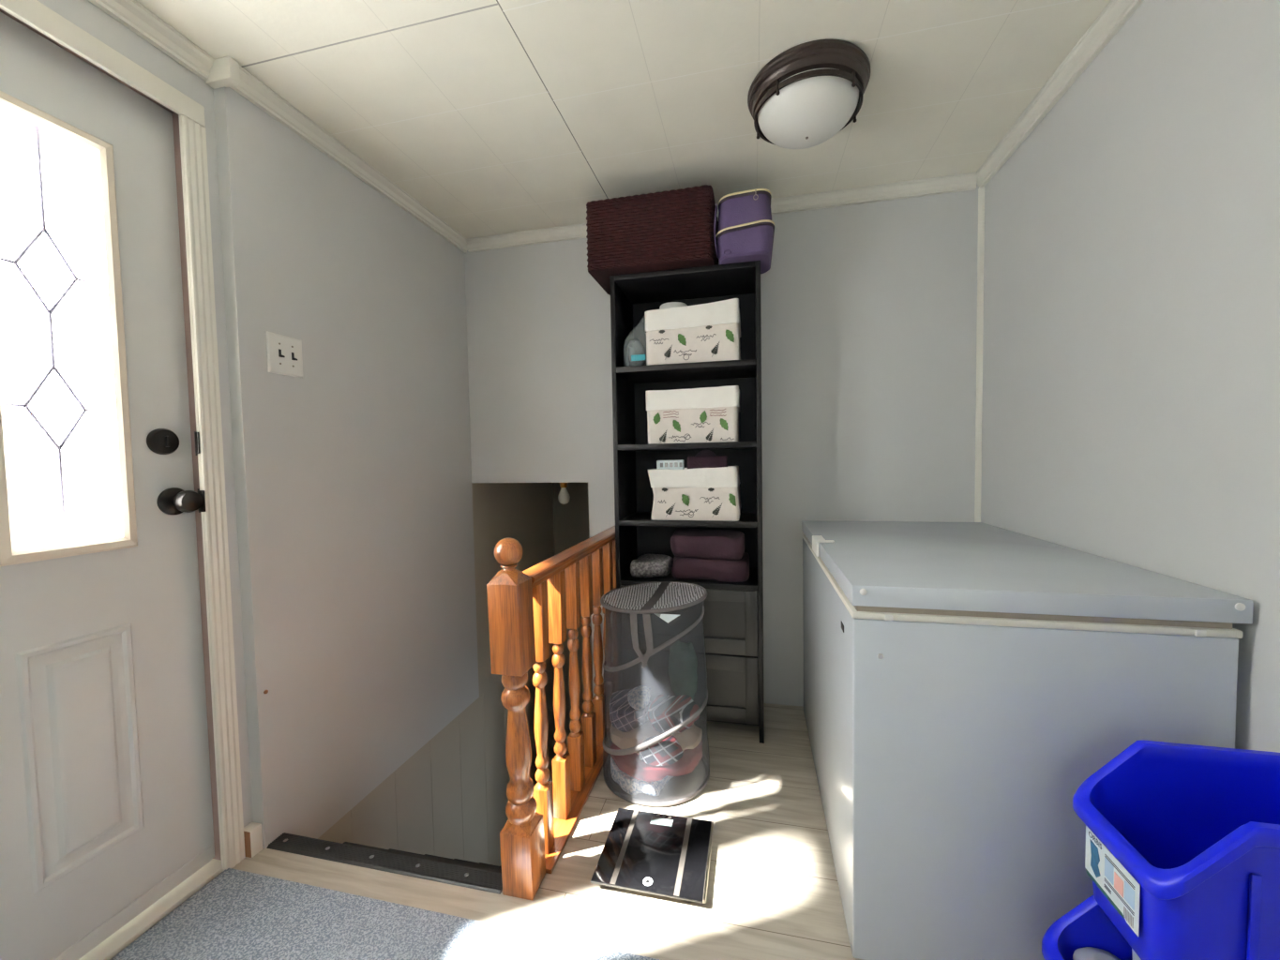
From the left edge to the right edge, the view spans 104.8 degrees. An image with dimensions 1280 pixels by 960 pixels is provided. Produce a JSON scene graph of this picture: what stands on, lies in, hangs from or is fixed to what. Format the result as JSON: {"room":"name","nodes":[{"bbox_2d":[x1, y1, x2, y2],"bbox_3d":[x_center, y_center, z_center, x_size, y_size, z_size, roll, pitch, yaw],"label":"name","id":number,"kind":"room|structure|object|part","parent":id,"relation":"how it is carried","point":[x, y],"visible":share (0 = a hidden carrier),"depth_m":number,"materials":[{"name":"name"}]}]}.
{"room":"entryway","nodes":[
{"label":"entryway","id":0,"kind":"room"},
{"bbox_2d":[36,0,253,827],"bbox_3d":[-1.550,0.043,-0.048,0.120,2.215,3.012,0,3,13],"label":"wall","id":1,"kind":"structure","parent":0,"point":[83,14],"depth_m":1.36,"materials":[{"name":"grey paint"}]},
{"bbox_2d":[0,12,214,959],"bbox_3d":[-1.296,0.066,0.929,0.117,2.030,0.846,0,3,13],"label":"door","id":2,"kind":"structure","parent":1,"relation":"in","point":[106,797],"depth_m":1.14,"materials":[{"name":"white paint"}]},
{"bbox_3d":[-1.301,-0.311,1.086,0.006,0.914,0.188,0,3,13],"label":"glass pane","id":3,"kind":"part","parent":2,"relation":"part of","materials":[{"name":"glass"}]},
{"bbox_3d":[-1.285,-0.311,1.082,0.046,0.962,0.236,0,3,13],"label":"lite frame","id":4,"kind":"part","parent":2,"relation":"part of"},
{"bbox_3d":[-1.258,0.611,1.121,0.010,0.517,0.194,0,3,13],"label":"raised panel","id":5,"kind":"part","parent":2,"relation":"part of","materials":[{"name":"white paint"}]},
{"bbox_3d":[-1.191,0.056,1.287,0.072,0.072,0.072,0,3,13],"label":"knob","id":6,"kind":"part","parent":2,"relation":"part of","materials":[{"name":"brown metal"}]},
{"bbox_2d":[0,0,245,872],"bbox_3d":[-1.321,0.063,0.907,0.139,2.083,0.972,0,3,13],"label":"door frame","id":7,"kind":"structure","parent":1,"relation":"attached to","point":[33,13],"depth_m":1.32,"materials":[{"name":"white paint"}]},
{"bbox_3d":[-1.182,-0.099,1.322,0.018,0.065,0.047,-3,3,-41],"label":"strike plate","id":8,"kind":"part","parent":7,"relation":"part of","materials":[{"name":"brown metal"}]},
{"bbox_3d":[-1.177,0.056,1.327,0.018,0.065,0.053,-3,3,-41],"label":"strike plate","id":9,"kind":"part","parent":7,"relation":"part of","materials":[{"name":"brown metal"}]},
{"bbox_2d":[78,858,222,959],"bbox_3d":[-1.307,1.096,0.967,0.123,0.014,0.900,0,3,13],"label":"trim","id":10,"kind":"structure","parent":1,"relation":"attached to","point":[137,926],"depth_m":1.22,"materials":[{"name":"beige wood"}]},
{"bbox_2d":[88,0,215,80],"bbox_3d":[-1.491,-1.038,-0.114,0.040,0.048,3.010,0,3,13],"label":"trim","id":11,"kind":"structure","parent":1,"relation":"attached to","point":[133,15],"depth_m":1.21,"materials":[{"name":"white paint"}]},
{"bbox_2d":[205,56,240,89],"bbox_3d":[-1.134,-1.105,1.339,0.086,0.058,0.028,0,3,13],"label":"trim","id":12,"kind":"structure","parent":1,"relation":"attached to","point":[224,71],"depth_m":1.33,"materials":[{"name":"white paint"}]},
{"bbox_2d":[243,822,262,858],"bbox_3d":[-1.123,1.041,1.426,0.037,0.078,0.034,0,3,13],"label":"baseboard","id":13,"kind":"structure","parent":1,"relation":"attached to","point":[252,832],"depth_m":1.42,"materials":[{"name":"white paint"}]},
{"bbox_2d":[212,87,556,866],"bbox_3d":[-0.914,1.018,2.573,0.150,4.415,2.290,0,3,13],"label":"wall","id":14,"kind":"structure","parent":0,"point":[353,489],"depth_m":1.79,"materials":[{"name":"grey paint"}]},
{"bbox_2d":[265,331,303,377],"bbox_3d":[-1.081,-0.383,1.513,0.020,0.120,0.116,0,3,13],"label":"light switch","id":15,"kind":"object","parent":14,"relation":"attached to","point":[284,353],"visible":1,"depth_m":1.51,"materials":[{"name":"white plastic"}]},
{"bbox_2d":[229,65,467,253],"bbox_3d":[-0.989,-1.135,1.898,0.040,0.048,1.160,0,3,13],"label":"trim","id":16,"kind":"structure","parent":14,"relation":"attached to","point":[249,87],"depth_m":1.68,"materials":[{"name":"white paint"}]},
{"bbox_2d":[109,703,862,959],"bbox_3d":[-0.260,1.213,0.302,2.458,0.200,4.160,0,3,13],"label":"floor","id":17,"kind":"structure","parent":0,"point":[774,894],"depth_m":1.31,"materials":[{"name":"wood"}]},
{"bbox_2d":[266,832,502,894],"bbox_3d":[-0.721,1.085,1.389,0.751,0.038,0.060,0,3,13],"label":"stair nosing","id":18,"kind":"structure","parent":17,"relation":"on","point":[480,880],"depth_m":1.38,"materials":[{"name":"black rubber"}]},
{"bbox_2d":[110,868,660,959],"bbox_3d":[-0.758,1.124,0.138,1.298,0.008,2.227,0,3,13],"label":"mat","id":19,"kind":"object","parent":17,"relation":"on","point":[238,914],"visible":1,"depth_m":1.17,"materials":[{"name":"grey carpet"}]},
{"bbox_2d":[342,842,501,873],"bbox_3d":[-0.504,1.911,2.339,0.731,1.700,1.893,0,3,13],"label":"staircase","id":20,"kind":"structure","parent":17,"relation":"attached to","point":[478,865],"depth_m":1.69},
{"bbox_2d":[486,525,616,900],"bbox_3d":[-0.196,0.585,1.803,0.116,0.922,1.150,0,3,13],"label":"stair railing","id":21,"kind":"object","parent":17,"relation":"on","point":[532,609],"visible":0.75,"depth_m":1.39,"materials":[{"name":"orange wood"}]},
{"bbox_3d":[-0.321,0.644,1.288,0.103,0.853,0.085,0,3,13],"label":"newel post","id":22,"kind":"part","parent":21,"relation":"part of","materials":[{"name":"orange wood"}]},
{"bbox_3d":[-0.194,0.248,1.832,0.068,0.032,1.062,0,3,13],"label":"handrail","id":23,"kind":"part","parent":21,"relation":"part of","materials":[{"name":"orange wood"}]},
{"bbox_3d":[-0.174,1.037,1.864,0.107,0.012,1.063,0,3,13],"label":"shoe rail","id":24,"kind":"part","parent":21,"relation":"part of","materials":[{"name":"orange wood"}]},
{"bbox_2d":[590,808,713,903],"bbox_3d":[0.048,1.046,1.387,0.296,0.029,0.287,0,3,13],"label":"bathroom scale","id":25,"kind":"object","parent":17,"relation":"on","point":[648,852],"visible":1,"depth_m":1.36,"materials":[{"name":"black glass"}]},
{"bbox_2d":[600,581,709,807],"bbox_3d":[0.053,0.716,1.749,0.380,0.652,0.386,0,3,13],"label":"laundry hamper","id":26,"kind":"object","parent":17,"relation":"on","point":[655,745],"visible":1,"depth_m":1.60,"materials":[{"name":"grey"}]},
{"bbox_3d":[0.048,0.405,1.739,0.364,0.024,0.364,0,3,13],"label":"lid","id":27,"kind":"part","parent":26,"relation":"part of","materials":[{"name":"grey fabric"}]},
{"bbox_2d":[609,260,764,743],"bbox_3d":[0.217,0.098,2.105,0.587,1.853,0.320,0,3,13],"label":"bookcase","id":28,"kind":"object","parent":17,"relation":"on","point":[733,610],"visible":0.62,"depth_m":2.02,"materials":[{"name":"black laminate"}]},
{"bbox_3d":[-0.060,0.101,2.169,0.018,1.853,0.320,0,3,13],"label":"panel","id":29,"kind":"part","parent":28,"relation":"part of","materials":[{"name":"black laminate"}]},
{"bbox_2d":[627,338,645,366],"bbox_3d":[-0.015,-0.572,2.061,0.104,0.222,0.136,0,3,13],"label":"bottle","id":30,"kind":"object","parent":28,"relation":"on","point":[636,354],"visible":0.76,"depth_m":2.02,"materials":[{"name":"white"}]},
{"bbox_2d":[586,184,718,295],"bbox_3d":[0.062,-0.956,2.013,0.500,0.262,0.321,0,3,13],"label":"wicker basket","id":31,"kind":"object","parent":28,"relation":"on","point":[673,229],"visible":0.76,"depth_m":1.86,"materials":[{"name":"brown wicker"}]},
{"bbox_2d":[631,554,675,578],"bbox_3d":[0.055,0.370,2.131,0.170,0.066,0.206,0,3,13],"label":"folded cloth","id":32,"kind":"object","parent":28,"relation":"on","point":[647,565],"visible":0.91,"depth_m":2.05,"materials":[{"name":"grey fabric"}]},
{"bbox_3d":[0.201,-0.817,2.066,0.551,0.020,0.320,0,3,13],"label":"panel","id":33,"kind":"part","parent":28,"relation":"part of","materials":[{"name":"black laminate"}]},
{"bbox_3d":[0.207,-0.454,2.079,0.551,0.022,0.312,0,3,13],"label":"shelf","id":34,"kind":"part","parent":28,"relation":"part of","materials":[{"name":"black laminate"}]},
{"bbox_3d":[0.212,-0.142,2.093,0.551,0.022,0.312,0,3,13],"label":"shelf","id":35,"kind":"part","parent":28,"relation":"part of","materials":[{"name":"black laminate"}]},
{"bbox_3d":[0.218,0.167,2.106,0.551,0.022,0.312,0,3,13],"label":"shelf","id":36,"kind":"part","parent":28,"relation":"part of","materials":[{"name":"black laminate"}]},
{"bbox_3d":[0.222,0.413,2.117,0.551,0.022,0.312,0,3,13],"label":"shelf","id":37,"kind":"part","parent":28,"relation":"part of","materials":[{"name":"black laminate"}]},
{"bbox_3d":[0.192,0.561,1.979,0.547,0.255,0.018,0,3,13],"label":"drawer","id":38,"kind":"part","parent":28,"relation":"part of","materials":[{"name":"black wood"}]},
{"bbox_2d":[645,298,740,365],"bbox_3d":[0.227,-0.582,2.048,0.376,0.235,0.259,0,3,13],"label":"fabric bin","id":39,"kind":"object","parent":28,"relation":"on","point":[709,332],"visible":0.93,"depth_m":1.93,"materials":[{"name":"fabric"}]},
{"bbox_2d":[659,301,686,309],"bbox_3d":[0.141,-0.682,2.071,0.116,0.096,0.116,0,3,13],"label":"paper roll","id":40,"kind":"object","parent":39,"relation":"in","point":[670,305],"visible":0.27,"depth_m":2.02,"materials":[{"name":"white paper"}]},
{"bbox_2d":[649,325,734,360],"bbox_3d":[0.200,-0.535,1.928,0.331,0.128,0.006,0,3,13],"label":"print","id":41,"kind":"object","parent":39,"relation":"attached to","point":[667,342],"depth_m":1.93,"materials":[{"name":"green fabric"}]},
{"bbox_2d":[645,385,740,444],"bbox_3d":[0.229,-0.262,2.063,0.372,0.218,0.258,0,3,13],"label":"fabric bin","id":42,"kind":"object","parent":28,"relation":"on","point":[705,414],"visible":0.98,"depth_m":1.94,"materials":[{"name":"fabric"}]},
{"bbox_2d":[653,409,734,442],"bbox_3d":[0.208,-0.213,1.942,0.318,0.127,0.006,0,3,13],"label":"print","id":43,"kind":"object","parent":42,"relation":"attached to","point":[670,426],"depth_m":1.94,"materials":[{"name":"green fabric"}]},
{"bbox_2d":[646,466,741,521],"bbox_3d":[0.234,0.049,2.076,0.373,0.213,0.261,0,3,13],"label":"fabric bin","id":44,"kind":"object","parent":28,"relation":"on","point":[713,493],"visible":0.97,"depth_m":1.95,"materials":[{"name":"fabric"}]},
{"bbox_2d":[656,459,684,469],"bbox_3d":[0.126,0.009,2.027,0.110,0.182,0.036,0,3,13],"label":"packet","id":45,"kind":"object","parent":44,"relation":"in","point":[680,463],"visible":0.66,"depth_m":2.01,"materials":[{"name":"paper"}]},
{"bbox_2d":[659,487,736,517],"bbox_3d":[0.222,0.089,1.950,0.310,0.121,0.005,0,3,13],"label":"print","id":46,"kind":"object","parent":44,"relation":"attached to","point":[673,502],"depth_m":1.95,"materials":[{"name":"green fabric"}]},
{"bbox_2d":[694,450,715,456],"bbox_3d":[0.278,-0.022,2.113,0.149,0.215,0.068,0,3,13],"label":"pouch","id":47,"kind":"object","parent":44,"relation":"in","point":[704,453],"visible":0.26,"depth_m":2.09,"materials":[{"name":"purple fabric"}]},
{"bbox_2d":[687,455,727,468],"bbox_3d":[0.277,0.000,2.016,0.162,0.195,0.050,0,3,13],"label":"packet","id":48,"kind":"object","parent":44,"relation":"in","point":[711,461],"visible":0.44,"depth_m":1.99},
{"bbox_3d":[0.252,0.076,2.258,0.551,1.783,0.006,0,3,13],"label":"panel","id":49,"kind":"part","parent":28,"relation":"part of","materials":[{"name":"black laminate"}]},
{"bbox_2d":[672,550,749,581],"bbox_3d":[0.298,0.357,2.077,0.316,0.088,0.248,0,3,13],"label":"folded blanket","id":50,"kind":"object","parent":28,"relation":"on","point":[683,568],"visible":0.8,"depth_m":1.97,"materials":[{"name":"purple fabric"}]},
{"bbox_2d":[669,528,744,559],"bbox_3d":[0.286,0.266,2.071,0.300,0.093,0.237,0,3,13],"label":"folded blanket","id":51,"kind":"object","parent":50,"relation":"on","point":[685,543],"visible":1,"depth_m":1.97,"materials":[{"name":"purple fabric"}]},
{"bbox_3d":[0.197,0.826,1.991,0.547,0.265,0.018,0,3,13],"label":"drawer","id":52,"kind":"part","parent":28,"relation":"part of","materials":[{"name":"black wood"}]},
{"bbox_3d":[0.235,0.964,2.155,0.551,0.018,0.284,0,3,13],"label":"panel","id":53,"kind":"part","parent":28,"relation":"part of","materials":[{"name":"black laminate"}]},
{"bbox_2d":[713,188,774,273],"bbox_3d":[0.404,-0.942,1.901,0.219,0.231,0.249,0,3,13],"label":"storage bin","id":54,"kind":"object","parent":28,"relation":"on","point":[745,227],"visible":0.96,"depth_m":1.79,"materials":[{"name":"purple fabric"}]},
{"bbox_3d":[0.494,0.096,2.042,0.018,1.853,0.320,0,3,13],"label":"panel","id":55,"kind":"part","parent":28,"relation":"part of","materials":[{"name":"black laminate"}]},
{"bbox_2d":[801,520,1253,959],"bbox_3d":[0.911,0.613,1.527,0.695,0.849,1.106,0,3,13],"label":"chest freezer","id":56,"kind":"object","parent":17,"relation":"on","point":[963,682],"visible":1,"depth_m":1.03,"materials":[{"name":"metal"}]},
{"bbox_3d":[0.909,0.219,1.510,0.685,0.045,1.097,0,3,13],"label":"lid","id":57,"kind":"part","parent":56,"relation":"part of","materials":[{"name":"metal"}]},
{"bbox_2d":[1041,894,1132,959],"bbox_3d":[0.876,0.904,0.781,0.335,0.334,0.216,0,3,13],"label":"recycling bin","id":58,"kind":"object","parent":17,"relation":"on","point":[1086,925],"visible":0.35,"depth_m":0.89,"materials":[{"name":"blue plastic"}]},
{"bbox_2d":[1072,947,1120,959],"bbox_3d":[0.799,0.940,0.843,0.086,0.233,0.090,0,3,13],"label":"plastic tub","id":59,"kind":"object","parent":58,"relation":"in","point":[1087,953],"visible":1,"depth_m":0.86,"materials":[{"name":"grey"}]},
{"bbox_2d":[1131,948,1141,959],"bbox_3d":[0.857,0.932,0.819,0.022,0.248,0.080,0,3,13],"label":"flyer","id":60,"kind":"object","parent":58,"relation":"in","point":[1135,956],"visible":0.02,"depth_m":0.85,"materials":[{"name":"white paper"}]},
{"bbox_2d":[1072,740,1279,959],"bbox_3d":[0.914,0.598,0.758,0.335,0.273,0.216,0,3,13],"label":"recycling bin","id":61,"kind":"object","parent":58,"relation":"on","point":[1182,856],"visible":1,"depth_m":0.81,"materials":[{"name":"blue plastic"}]},
{"bbox_2d":[1090,840,1100,877],"bbox_3d":[0.773,0.646,0.837,0.001,0.054,0.027,0,3,13],"label":"picture","id":62,"kind":"object","parent":61,"relation":"attached to","point":[1095,846],"depth_m":0.84},
{"bbox_2d":[552,482,593,753],"bbox_3d":[0.143,1.468,3.478,1.699,3.400,0.100,0,3,13],"label":"wall","id":63,"kind":"structure","parent":0,"point":[571,519],"depth_m":3.53,"materials":[{"name":"paint"}]},
{"bbox_2d":[135,0,1110,238],"bbox_3d":[-0.243,-1.152,0.237,2.558,0.100,4.260,0,3,13],"label":"ceiling","id":64,"kind":"structure","parent":0,"point":[495,116],"depth_m":1.44,"materials":[{"name":"paint"}]},
{"bbox_2d":[747,39,870,149],"bbox_3d":[0.497,-1.093,1.469,0.344,0.151,0.344,0,3,13],"label":"ceiling light","id":65,"kind":"object","parent":64,"relation":"attached to","point":[809,92],"visible":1,"depth_m":1.37,"materials":[{"name":"white glass"}]},
{"bbox_3d":[0.383,-1.091,1.369,0.011,0.043,0.011,0,3,13],"label":"ring post","id":66,"kind":"part","parent":65,"relation":"part of","materials":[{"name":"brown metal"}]},
{"bbox_3d":[0.498,-1.069,1.470,0.286,0.092,0.286,0,3,13],"label":"lamp shade","id":67,"kind":"part","parent":65,"relation":"part of","materials":[{"name":"white glass"}]},
{"bbox_3d":[0.582,-1.093,1.343,0.011,0.043,0.011,0,3,13],"label":"ring post","id":68,"kind":"part","parent":65,"relation":"part of","materials":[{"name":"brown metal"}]},
{"bbox_2d":[464,183,978,707],"bbox_3d":[0.224,0.008,2.321,2.397,2.415,0.100,0,3,13],"label":"wall","id":69,"kind":"structure","parent":0,"point":[868,310],"depth_m":2.13,"materials":[{"name":"grey paint"}]},
{"bbox_2d":[466,171,978,252],"bbox_3d":[0.236,-1.170,2.191,2.237,0.048,0.040,0,3,13],"label":"trim","id":70,"kind":"structure","parent":69,"relation":"attached to","point":[962,182],"depth_m":2.07,"materials":[{"name":"white paint"}]},
{"bbox_2d":[980,0,1279,752],"bbox_3d":[0.977,0.094,0.017,0.100,2.415,4.260,0,3,13],"label":"wall","id":71,"kind":"structure","parent":0,"point":[1131,410],"depth_m":1.12,"materials":[{"name":"grey paint"}]},
{"bbox_2d":[974,186,984,522],"bbox_3d":[1.378,-0.074,2.001,0.032,2.165,0.032,0,3,13],"label":"trim","id":72,"kind":"structure","parent":71,"relation":"attached to","point":[981,191],"depth_m":1.97,"materials":[{"name":"white paint"}]},
{"bbox_2d":[976,0,1144,188],"bbox_3d":[0.876,-1.083,-0.067,0.040,0.048,4.160,0,3,13],"label":"trim","id":73,"kind":"structure","parent":71,"relation":"attached to","point":[1117,12],"depth_m":1.42,"materials":[{"name":"white paint"}]},
{"bbox_3d":[-0.428,-0.058,3.001,0.624,0.090,0.940,0,3,13],"label":"ceiling","id":74,"kind":"structure","parent":0,"visible":0},
{"bbox_2d":[557,482,570,504],"bbox_3d":[-0.398,0.066,2.579,0.062,0.121,0.062,0,3,13],"label":"bulb","id":75,"kind":"object","parent":74,"relation":"attached to","point":[564,497],"visible":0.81,"depth_m":2.56,"materials":[{"name":"white glass"}]},
{"bbox_2d":[559,482,567,487],"bbox_3d":[-0.399,0.022,2.578,0.060,0.034,0.060,0,3,13],"label":"socket","id":76,"kind":"object","parent":75,"relation":"attached to","point":[563,485],"depth_m":2.56,"materials":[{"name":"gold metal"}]}
]}

